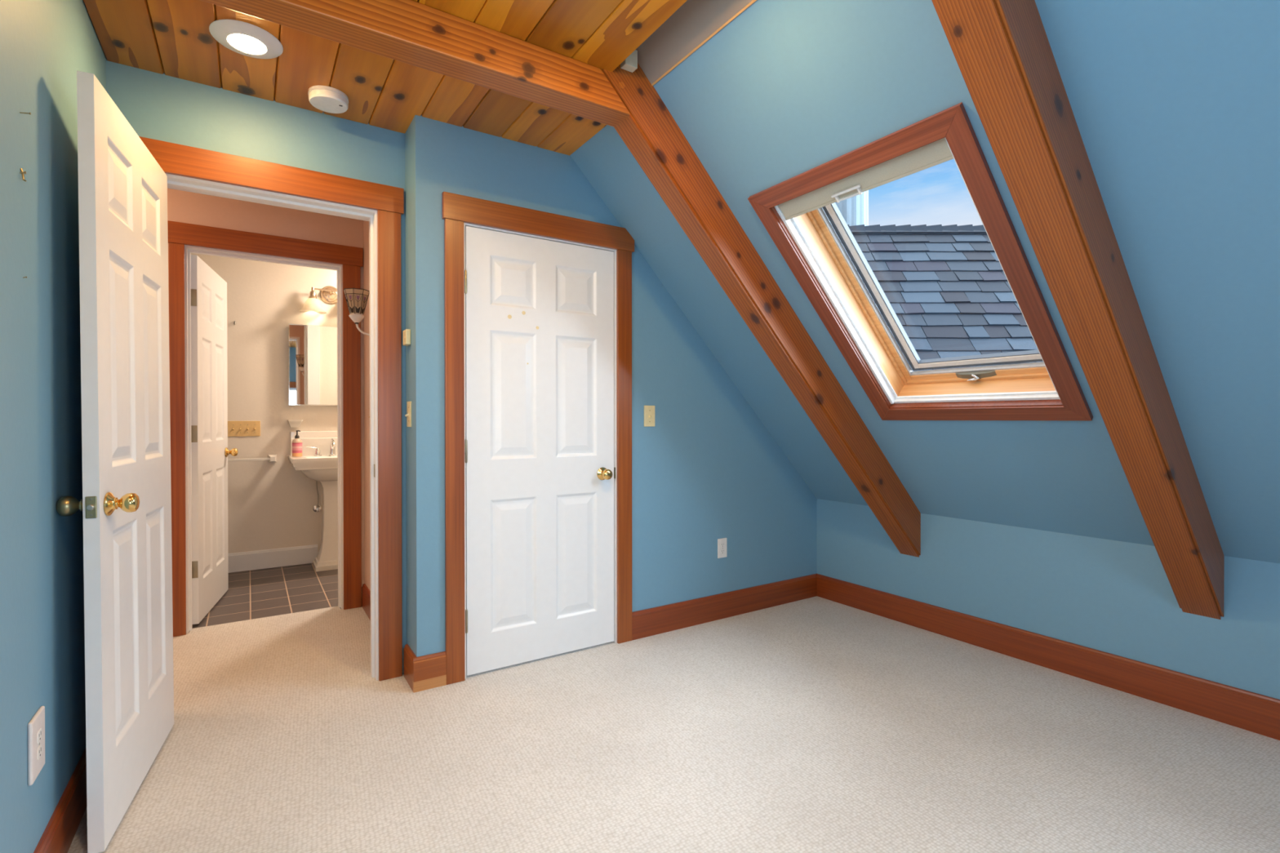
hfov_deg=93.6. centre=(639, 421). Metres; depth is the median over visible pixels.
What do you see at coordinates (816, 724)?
floor
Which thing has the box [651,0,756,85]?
trim
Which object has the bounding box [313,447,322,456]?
tap
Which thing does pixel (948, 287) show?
neighbouring roof
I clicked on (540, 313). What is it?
door
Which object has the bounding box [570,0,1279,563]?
wall
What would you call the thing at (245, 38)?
recessed light
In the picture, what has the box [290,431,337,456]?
backsplash
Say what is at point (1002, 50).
beam
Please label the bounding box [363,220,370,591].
wall
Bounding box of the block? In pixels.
[620,49,637,72]
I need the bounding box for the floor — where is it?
[67,563,1279,852]
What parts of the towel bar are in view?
post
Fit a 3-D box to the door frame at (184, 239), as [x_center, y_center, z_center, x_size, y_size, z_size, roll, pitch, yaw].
[-2.166,0.042,3.539,0.967,2.236,0.142,0,0,-33]
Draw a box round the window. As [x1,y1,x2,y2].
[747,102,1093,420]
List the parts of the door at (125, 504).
knob, latch plate, knob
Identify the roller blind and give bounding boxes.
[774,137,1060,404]
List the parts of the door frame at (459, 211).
casing, header casing, casing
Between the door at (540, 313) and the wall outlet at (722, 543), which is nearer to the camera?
the door at (540, 313)
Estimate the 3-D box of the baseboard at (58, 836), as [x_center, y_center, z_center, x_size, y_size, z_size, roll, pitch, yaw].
[-0.682,1.102,0.277,0.017,0.144,4.602,0,0,-33]
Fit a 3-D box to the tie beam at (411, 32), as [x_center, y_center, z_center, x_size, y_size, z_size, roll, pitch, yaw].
[-0.769,-1.247,1.909,1.667,0.136,0.123,0,0,-33]
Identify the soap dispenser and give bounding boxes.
[292,430,302,457]
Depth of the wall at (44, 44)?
1.48 m
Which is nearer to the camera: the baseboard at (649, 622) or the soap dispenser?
the baseboard at (649, 622)
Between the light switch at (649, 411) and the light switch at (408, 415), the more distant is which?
the light switch at (649, 411)
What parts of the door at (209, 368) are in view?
knob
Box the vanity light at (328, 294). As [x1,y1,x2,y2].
[299,285,337,315]
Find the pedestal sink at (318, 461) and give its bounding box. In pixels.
[288,431,337,571]
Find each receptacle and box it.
[37,728,41,743]
[37,744,41,759]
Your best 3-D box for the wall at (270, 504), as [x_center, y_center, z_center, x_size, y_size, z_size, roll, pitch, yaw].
[-3.012,-0.109,4.733,2.720,2.530,0.100,0,0,-33]
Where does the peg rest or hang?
attached to the beam at (651, 133)
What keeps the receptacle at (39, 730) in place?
attached to the wall outlet at (36, 726)
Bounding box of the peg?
[618,81,624,88]
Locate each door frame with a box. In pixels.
[138,136,404,680]
[167,220,363,636]
[442,191,634,684]
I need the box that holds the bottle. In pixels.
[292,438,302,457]
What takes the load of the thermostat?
attached to the wall at (708, 469)
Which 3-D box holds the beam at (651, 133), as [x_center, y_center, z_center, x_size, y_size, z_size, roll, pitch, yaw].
[0.544,-0.496,2.773,2.368,2.532,0.132,0,0,-33]
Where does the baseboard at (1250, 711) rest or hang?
attached to the wall at (1112, 597)
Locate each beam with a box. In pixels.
[200,0,630,126]
[600,62,920,557]
[931,0,1224,619]
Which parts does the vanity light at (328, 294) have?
lamp shade, arm, plate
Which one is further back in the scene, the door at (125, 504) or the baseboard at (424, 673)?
the baseboard at (424, 673)
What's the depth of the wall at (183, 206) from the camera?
3.50 m
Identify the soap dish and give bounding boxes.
[287,419,302,427]
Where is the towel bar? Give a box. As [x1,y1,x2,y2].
[227,454,276,462]
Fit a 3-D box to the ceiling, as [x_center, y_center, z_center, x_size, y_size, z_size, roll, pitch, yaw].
[0.061,-1.336,0.752,1.797,0.050,4.602,0,0,-33]
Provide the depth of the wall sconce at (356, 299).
3.19 m
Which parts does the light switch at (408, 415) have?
plate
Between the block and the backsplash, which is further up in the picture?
the block
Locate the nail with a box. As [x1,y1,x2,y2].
[19,168,26,182]
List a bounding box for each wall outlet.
[27,706,44,785]
[717,537,727,558]
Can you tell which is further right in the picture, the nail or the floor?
the floor
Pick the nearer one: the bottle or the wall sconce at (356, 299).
the wall sconce at (356, 299)
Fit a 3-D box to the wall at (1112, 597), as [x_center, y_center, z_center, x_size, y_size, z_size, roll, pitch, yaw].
[2.431,0.811,2.182,0.140,0.701,4.638,0,0,-33]
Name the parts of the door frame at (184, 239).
casing, header casing, casing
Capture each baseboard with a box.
[33,746,87,852]
[227,544,317,573]
[361,583,370,620]
[403,644,446,693]
[631,573,817,640]
[815,573,1279,740]
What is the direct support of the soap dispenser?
on the pedestal sink at (318, 461)
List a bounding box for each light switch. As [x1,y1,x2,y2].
[227,421,260,436]
[404,401,411,426]
[644,405,654,426]
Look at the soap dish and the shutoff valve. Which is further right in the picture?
the shutoff valve
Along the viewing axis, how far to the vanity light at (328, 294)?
4.87 m
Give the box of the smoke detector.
[307,85,348,113]
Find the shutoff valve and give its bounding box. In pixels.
[312,480,320,511]
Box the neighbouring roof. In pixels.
[831,224,1040,371]
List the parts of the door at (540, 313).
knob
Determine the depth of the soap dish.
4.76 m
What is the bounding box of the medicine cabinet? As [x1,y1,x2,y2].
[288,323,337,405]
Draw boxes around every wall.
[0,0,106,852]
[106,59,406,674]
[167,188,364,606]
[190,253,337,553]
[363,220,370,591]
[404,115,816,657]
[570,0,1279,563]
[816,498,1279,699]
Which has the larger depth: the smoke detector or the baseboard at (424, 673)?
the baseboard at (424, 673)
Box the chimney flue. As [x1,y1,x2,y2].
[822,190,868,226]
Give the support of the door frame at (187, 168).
attached to the wall at (163, 107)
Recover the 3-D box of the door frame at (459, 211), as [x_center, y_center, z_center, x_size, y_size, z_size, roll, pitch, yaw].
[-0.482,0.077,2.963,0.992,2.169,0.144,0,0,-33]
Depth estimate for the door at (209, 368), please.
3.65 m
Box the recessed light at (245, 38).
[208,18,283,58]
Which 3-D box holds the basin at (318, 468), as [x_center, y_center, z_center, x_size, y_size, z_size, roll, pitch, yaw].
[-2.420,0.369,4.762,0.620,0.192,0.499,0,0,-33]
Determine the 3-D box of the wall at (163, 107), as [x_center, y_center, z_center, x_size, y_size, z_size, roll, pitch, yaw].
[-1.544,-0.136,2.529,1.037,2.600,0.120,0,0,-33]
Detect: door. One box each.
[56,71,173,852]
[190,254,238,624]
[464,226,613,675]
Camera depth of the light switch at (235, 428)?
4.62 m
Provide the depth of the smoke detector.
2.39 m
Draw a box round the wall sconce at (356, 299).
[342,288,369,335]
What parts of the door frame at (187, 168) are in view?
header casing, strike plate, casing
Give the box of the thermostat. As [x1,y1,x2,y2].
[403,328,410,346]
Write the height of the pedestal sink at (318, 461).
1.076 m
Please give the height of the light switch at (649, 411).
0.114 m
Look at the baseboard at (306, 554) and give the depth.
4.73 m
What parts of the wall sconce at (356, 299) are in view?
lamp shade, arm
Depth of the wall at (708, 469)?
3.24 m
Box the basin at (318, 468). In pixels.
[288,454,337,481]
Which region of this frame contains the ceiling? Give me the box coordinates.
[83,0,687,155]
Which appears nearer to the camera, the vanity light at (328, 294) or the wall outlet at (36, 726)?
the wall outlet at (36, 726)

